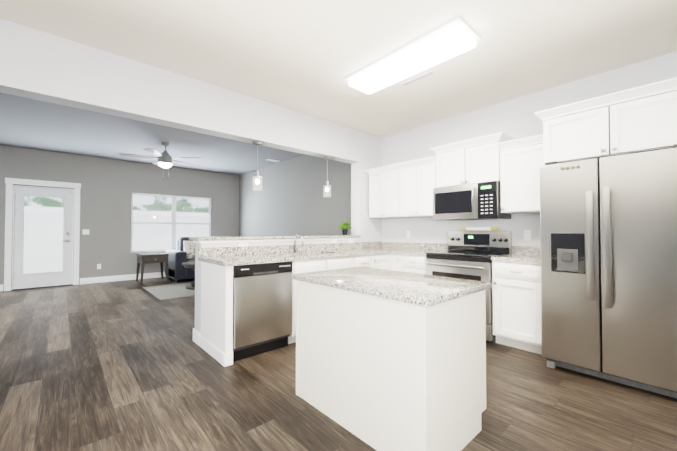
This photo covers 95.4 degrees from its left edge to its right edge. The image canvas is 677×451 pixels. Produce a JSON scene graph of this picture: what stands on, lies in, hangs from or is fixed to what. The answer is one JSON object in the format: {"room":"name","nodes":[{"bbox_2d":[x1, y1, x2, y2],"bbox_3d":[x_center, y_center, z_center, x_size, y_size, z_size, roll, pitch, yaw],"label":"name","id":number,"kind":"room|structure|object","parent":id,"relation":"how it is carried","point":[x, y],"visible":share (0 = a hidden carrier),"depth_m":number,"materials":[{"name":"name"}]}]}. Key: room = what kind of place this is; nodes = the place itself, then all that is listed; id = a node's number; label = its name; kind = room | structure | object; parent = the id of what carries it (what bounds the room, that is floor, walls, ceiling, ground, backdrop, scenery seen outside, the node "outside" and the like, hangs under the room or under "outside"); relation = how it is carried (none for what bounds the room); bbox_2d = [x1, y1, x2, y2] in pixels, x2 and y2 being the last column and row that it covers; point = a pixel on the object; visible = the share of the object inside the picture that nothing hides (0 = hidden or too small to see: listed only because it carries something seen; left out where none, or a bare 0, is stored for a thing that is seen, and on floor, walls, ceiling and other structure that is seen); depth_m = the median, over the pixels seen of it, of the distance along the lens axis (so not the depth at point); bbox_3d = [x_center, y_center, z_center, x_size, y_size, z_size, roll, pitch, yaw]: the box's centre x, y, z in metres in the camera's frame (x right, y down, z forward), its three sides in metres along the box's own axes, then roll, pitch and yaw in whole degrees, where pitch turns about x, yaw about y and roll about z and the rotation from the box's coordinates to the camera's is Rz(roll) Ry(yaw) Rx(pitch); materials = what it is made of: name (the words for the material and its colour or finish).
{"room":"kitchen","nodes":[
{"label":"kitchen","id":0,"kind":"room"},
{"bbox_2d":[0,145,238,290],"bbox_3d":[-6.096,-0.157,6.524,8.250,2.900,0.150,1,-1,-42],"label":"wall","id":1,"kind":"structure","parent":0,"point":[108,187],"depth_m":7.15,"materials":[{"name":"grey paint"}]},
{"bbox_2d":[4,177,80,290],"bbox_3d":[-6.105,0.178,6.393,1.144,2.225,0.023,1,-1,-42],"label":"door frame","id":2,"kind":"structure","parent":1,"relation":"attached to","point":[9,182],"depth_m":6.19,"materials":[{"name":"white wood"}]},
{"bbox_2d":[12,185,73,290],"bbox_3d":[-6.149,0.247,6.441,0.916,2.088,0.171,1,-1,-42],"label":"patio door","id":3,"kind":"structure","parent":1,"relation":"in","point":[33,280],"depth_m":6.39,"materials":[{"name":"white"}]},
{"bbox_2d":[82,229,88,234],"bbox_3d":[-5.613,0.143,6.841,0.118,0.116,0.013,1,-1,-42],"label":"light switch","id":4,"kind":"object","parent":1,"relation":"attached to","point":[85,231],"visible":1,"depth_m":6.84,"materials":[{"name":"white plastic"}]},
{"bbox_2d":[80,272,165,284],"bbox_3d":[-4.338,1.250,7.965,3.615,0.135,0.018,1,-1,-42],"label":"baseboard","id":5,"kind":"structure","parent":1,"relation":"attached to","point":[91,280],"depth_m":7.21,"materials":[{"name":"white wood"}]},
{"bbox_2d":[131,193,210,252],"bbox_3d":[-4.325,-0.060,8.097,1.914,1.456,0.118,1,-1,-42],"label":"living room window","id":6,"kind":"structure","parent":1,"relation":"in","point":[173,226],"depth_m":8.02,"materials":[{"name":"glass"}]},
{"bbox_2d":[131,193,211,252],"bbox_3d":[-4.302,-0.062,8.072,1.894,1.450,0.046,1,-1,-42],"label":"window blinds","id":7,"kind":"object","parent":6,"relation":"attached to","point":[137,238],"visible":0.83,"depth_m":7.92,"materials":[{"name":"white plastic"}]},
{"bbox_2d":[0,92,305,174],"bbox_3d":[-4.259,-1.617,4.506,8.250,0.050,5.343,1,-1,-42],"label":"ceiling","id":8,"kind":"structure","parent":0,"point":[28,123],"depth_m":5.63,"materials":[{"name":"paint"}]},
{"bbox_2d":[119,142,198,179],"bbox_3d":[-3.334,-1.208,5.893,1.406,0.719,1.353,1,-1,-42],"label":"ceiling fan","id":9,"kind":"object","parent":8,"relation":"hanging from","point":[164,160],"visible":1,"depth_m":5.76,"materials":[{"name":"silver metal"}]},
{"bbox_2d":[0,18,381,165],"bbox_3d":[-2.410,-1.353,2.445,8.248,0.650,0.185,1,-1,-42],"label":"header beam","id":10,"kind":"structure","parent":0,"point":[35,64],"depth_m":2.92,"materials":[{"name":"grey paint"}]},
{"bbox_2d":[252,141,262,189],"bbox_3d":[-0.978,-0.714,3.722,0.124,0.581,0.124,1,-1,-42],"label":"pendant light","id":11,"kind":"object","parent":10,"relation":"hanging from","point":[257,144],"visible":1,"depth_m":3.72,"materials":[{"name":"silver metal"}]},
{"bbox_2d":[323,156,330,196],"bbox_3d":[-0.163,-0.702,4.454,0.124,0.581,0.124,1,-1,-42],"label":"pendant light","id":12,"kind":"object","parent":10,"relation":"hanging from","point":[327,158],"visible":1,"depth_m":4.44,"materials":[{"name":"silver metal"}]},
{"bbox_2d":[195,162,381,331],"bbox_3d":[-0.414,0.128,4.215,2.878,2.250,0.185,1,-1,-42],"label":"wall","id":13,"kind":"structure","parent":0,"point":[365,227],"depth_m":4.80,"materials":[{"name":"grey paint"}]},
{"bbox_2d":[192,328,199,341],"bbox_3d":[-0.684,1.184,4.091,2.366,0.135,0.014,1,-1,-42],"label":"baseboard","id":14,"kind":"structure","parent":13,"relation":"attached to","point":[196,333],"depth_m":3.23,"materials":[{"name":"white wood"}]},
{"bbox_2d":[239,242,247,246],"bbox_3d":[-1.077,0.210,3.486,0.112,0.066,0.008,1,-1,-42],"label":"outlet","id":15,"kind":"object","parent":13,"relation":"attached to","point":[243,244],"visible":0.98,"depth_m":3.48,"materials":[{"name":"white plastic"}]},
{"bbox_2d":[189,235,360,240],"bbox_3d":[-0.645,0.155,4.042,2.393,0.035,0.302,1,-1,-42],"label":"bar","id":16,"kind":"object","parent":13,"relation":"on","point":[262,237],"visible":0.96,"depth_m":3.65,"materials":[{"name":"white stone"}]},
{"bbox_2d":[339,222,351,234],"bbox_3d":[0.097,0.045,4.729,0.202,0.206,0.200,1,-1,-42],"label":"potted plant","id":17,"kind":"object","parent":16,"relation":"on","point":[345,225],"visible":1,"depth_m":4.69,"materials":[{"name":"green plant"}]},
{"bbox_2d":[193,238,359,242],"bbox_3d":[-0.616,0.186,4.032,2.362,0.027,0.213,1,-1,-42],"label":"trim","id":18,"kind":"structure","parent":13,"relation":"attached to","point":[237,241],"depth_m":3.69,"materials":[{"name":"white wood"}]},
{"bbox_2d":[0,277,676,450],"bbox_3d":[-2.334,1.251,2.317,8.650,0.060,11.500,1,-1,-42],"label":"floor","id":19,"kind":"structure","parent":0,"point":[128,365],"depth_m":2.21,"materials":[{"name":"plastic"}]},
{"bbox_2d":[136,253,168,283],"bbox_3d":[-4.330,0.981,7.172,0.562,0.645,0.611,1,-1,-42],"label":"end table","id":20,"kind":"object","parent":19,"relation":"on","point":[143,259],"visible":1,"depth_m":7.02,"materials":[{"name":"grey wood"}]},
{"bbox_2d":[142,282,194,300],"bbox_3d":[-2.647,1.287,6.589,2.400,0.012,1.570,1,-1,-42],"label":"living room rug","id":21,"kind":"object","parent":19,"relation":"on","point":[168,291],"visible":0.4,"depth_m":5.92,"materials":[{"name":"white fabric"}]},
{"bbox_2d":[182,261,194,289],"bbox_3d":[-2.831,1.021,6.380,0.740,0.511,0.740,1,-1,-42],"label":"coffee table","id":22,"kind":"object","parent":21,"relation":"on","point":[191,265],"visible":0.38,"depth_m":6.14,"materials":[{"name":"grey wood"}]},
{"bbox_2d":[165,236,228,282],"bbox_3d":[-3.274,0.803,7.983,1.980,1.030,0.990,1,-1,-42],"label":"sofa","id":23,"kind":"object","parent":19,"relation":"on","point":[177,258],"visible":0.38,"depth_m":7.14,"materials":[{"name":"blue fabric"}]},
{"bbox_2d":[183,241,194,258],"bbox_3d":[-3.557,0.595,7.538,0.445,0.458,0.256,1,-1,-42],"label":"sofa pillow","id":24,"kind":"object","parent":23,"relation":"on","point":[189,247],"visible":0.44,"depth_m":7.41,"materials":[{"name":"beige fabric"}]},
{"bbox_2d":[233,261,291,361],"bbox_3d":[-0.893,0.802,3.151,0.606,0.866,0.600,1,-1,-42],"label":"dishwasher","id":25,"kind":"object","parent":19,"relation":"on","point":[262,308],"visible":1,"depth_m":2.90,"materials":[{"name":"grey metal"}]},
{"bbox_2d":[319,254,378,270],"bbox_3d":[0.104,0.814,4.088,0.410,0.874,0.668,1,-1,-42],"label":"base cabinet","id":26,"kind":"object","parent":19,"relation":"on","point":[371,261],"depth_m":3.68,"materials":[{"name":"white wood"}]},
{"bbox_2d":[379,254,386,269],"bbox_3d":[0.302,0.817,4.266,0.420,0.874,0.668,1,-1,-42],"label":"base cabinet","id":27,"kind":"object","parent":19,"relation":"on","point":[382,257],"depth_m":4.10,"materials":[{"name":"white wood"}]},
{"bbox_2d":[198,241,389,265],"bbox_3d":[-0.134,0.307,3.878,2.908,0.128,0.683,1,-1,-42],"label":"countertop","id":28,"kind":"structure","parent":27,"relation":"on","point":[230,256],"depth_m":3.56,"materials":[{"name":"white stone"}]},
{"bbox_2d":[292,234,303,251],"bbox_3d":[-0.488,0.216,3.819,0.090,0.231,0.213,1,-1,-42],"label":"faucet","id":29,"kind":"object","parent":28,"relation":"on","point":[294,244],"visible":1,"depth_m":3.85,"materials":[{"name":"silver metal"}]},
{"bbox_2d":[390,242,448,255],"bbox_3d":[1.113,0.312,4.174,0.658,0.128,0.545,1,-1,-42],"label":"countertop","id":30,"kind":"structure","parent":27,"relation":"on","point":[410,248],"depth_m":4.39,"materials":[{"name":"white stone"}]},
{"bbox_2d":[291,267,491,450],"bbox_3d":[0.307,0.783,2.061,0.744,0.866,1.125,1,-1,-42],"label":"kitchen island","id":31,"kind":"object","parent":19,"relation":"on","point":[389,360],"visible":1,"depth_m":1.70,"materials":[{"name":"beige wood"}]},
{"bbox_2d":[395,254,398,270],"bbox_3d":[0.989,0.818,4.322,0.629,0.874,0.210,1,-1,-42],"label":"base cabinet","id":32,"kind":"object","parent":19,"relation":"on","point":[396,255],"depth_m":4.10,"materials":[{"name":"white wood"}]},
{"bbox_2d":[399,254,425,273],"bbox_3d":[1.182,0.814,4.108,0.629,0.874,0.366,1,-1,-42],"label":"base cabinet","id":33,"kind":"object","parent":19,"relation":"on","point":[407,263],"depth_m":3.91,"materials":[{"name":"white wood"}]},
{"bbox_2d":[426,231,511,343],"bbox_3d":[1.526,0.656,3.657,0.692,1.175,0.757,1,-1,-42],"label":"range","id":34,"kind":"object","parent":19,"relation":"on","point":[467,254],"visible":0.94,"depth_m":3.58,"materials":[{"name":"grey metal"}]},
{"bbox_2d":[459,226,499,230],"bbox_3d":[1.758,0.041,3.867,0.058,0.058,0.500,1,-1,-42],"label":"rolling pin","id":35,"kind":"object","parent":34,"relation":"on","point":[480,228],"visible":1,"depth_m":3.84,"materials":[{"name":"white stone"}]},
{"bbox_2d":[492,260,541,354],"bbox_3d":[1.977,0.799,3.224,0.629,0.874,0.471,1,-1,-42],"label":"base cabinet","id":36,"kind":"object","parent":19,"relation":"on","point":[516,296],"depth_m":3.02,"materials":[{"name":"white wood"}]},
{"bbox_2d":[491,246,540,263],"bbox_3d":[1.980,0.296,3.226,0.638,0.128,0.488,1,-1,-42],"label":"countertop","id":37,"kind":"structure","parent":36,"relation":"on","point":[527,254],"depth_m":3.32,"materials":[{"name":"white stone"}]},
{"bbox_2d":[540,144,676,398],"bbox_3d":[2.349,0.338,2.601,0.868,1.775,0.915,1,-1,-42],"label":"fridge","id":38,"kind":"object","parent":19,"relation":"on","point":[608,233],"visible":1,"depth_m":2.32,"materials":[{"name":"grey metal"}]},
{"bbox_2d":[0,0,676,136],"bbox_3d":[-0.484,-1.594,0.309,8.250,0.080,5.568,1,-1,-42],"label":"ceiling","id":39,"kind":"structure","parent":0,"point":[306,56],"depth_m":2.55,"materials":[{"name":"white paint"}]},
{"bbox_2d":[345,16,480,93],"bbox_3d":[0.603,-1.464,2.800,0.360,0.094,1.210,1,-1,-42],"label":"kitchen ceiling light","id":40,"kind":"object","parent":39,"relation":"attached to","point":[454,37],"visible":1,"depth_m":2.62,"materials":[{"name":"white plastic"}]},
{"bbox_2d":[401,71,434,85],"bbox_3d":[0.807,-1.500,3.152,0.070,0.008,0.370,1,-1,-42],"label":"ceiling vent","id":41,"kind":"object","parent":39,"relation":"in","point":[420,77],"visible":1,"depth_m":3.14,"materials":[{"name":"white metal"}]},
{"bbox_2d":[239,51,676,246],"bbox_3d":[0.738,-0.180,5.207,0.150,2.900,11.250,1,-1,-42],"label":"wall","id":42,"kind":"structure","parent":0,"point":[516,118],"depth_m":4.67,"materials":[{"name":"grey paint"}]},
{"bbox_2d":[369,157,436,218],"bbox_3d":[1.000,-0.497,4.546,0.348,0.753,1.169,1,-1,-42],"label":"upper cabinet","id":43,"kind":"object","parent":42,"relation":"attached to","point":[404,190],"depth_m":4.38,"materials":[{"name":"white wood"}]},
{"bbox_2d":[406,230,409,237],"bbox_3d":[1.070,0.132,4.713,0.008,0.116,0.072,1,-1,-42],"label":"electrical outlet","id":44,"kind":"object","parent":42,"relation":"attached to","point":[407,233],"visible":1,"depth_m":4.71,"materials":[{"name":"white plastic"}]},
{"bbox_2d":[433,133,508,187],"bbox_3d":[1.653,-0.741,3.823,0.348,0.511,0.784,1,-1,-42],"label":"upper cabinet","id":45,"kind":"object","parent":42,"relation":"attached to","point":[478,160],"depth_m":3.66,"materials":[{"name":"white wood"}]},
{"bbox_2d":[433,181,510,220],"bbox_3d":[1.603,-0.279,3.770,0.482,0.408,0.775,1,-1,-42],"label":"over-the-range microwave","id":46,"kind":"object","parent":45,"relation":"attached to","point":[478,201],"visible":1,"depth_m":3.60,"materials":[{"name":"grey metal"}]},
{"bbox_2d":[500,137,542,213],"bbox_3d":[2.077,-0.518,3.348,0.348,0.753,0.482,1,-1,-42],"label":"upper cabinet","id":47,"kind":"object","parent":42,"relation":"attached to","point":[520,160],"depth_m":3.26,"materials":[{"name":"white wood"}]},
{"bbox_2d":[524,230,530,239],"bbox_3d":[2.153,0.111,3.509,0.008,0.116,0.072,1,-1,-42],"label":"electrical outlet","id":48,"kind":"object","parent":42,"relation":"attached to","point":[527,234],"visible":1,"depth_m":3.51,"materials":[{"name":"white plastic"}]},
{"bbox_2d":[541,77,676,164],"bbox_3d":[2.450,-0.810,2.729,0.628,0.473,0.940,1,-1,-42],"label":"upper cabinet","id":49,"kind":"object","parent":42,"relation":"attached to","point":[643,118],"depth_m":2.50,"materials":[{"name":"white wood"}]},
{"label":"outside","id":50,"kind":"structure","parent":0,"visible":0},
{"bbox_2d":[24,195,208,212],"bbox_3d":[-9.937,-2.580,13.939,32.000,10.000,0.050,1,-1,-42],"label":"sky","id":51,"kind":"structure","parent":50,"point":[159,206],"depth_m":14.78,"materials":[{"name":"white"}]},
{"bbox_3d":[-7.265,1.793,10.893,32.000,0.050,7.940,1,-1,-42],"label":"ground","id":52,"kind":"structure","parent":0,"visible":0},
{"bbox_2d":[23,206,208,273],"bbox_3d":[-6.968,0.584,9.783,17.070,2.330,0.120,1,-1,-42],"label":"fence","id":53,"kind":"object","parent":52,"relation":"on","point":[56,239],"depth_m":8.82,"materials":[{"name":"white"}]}
]}

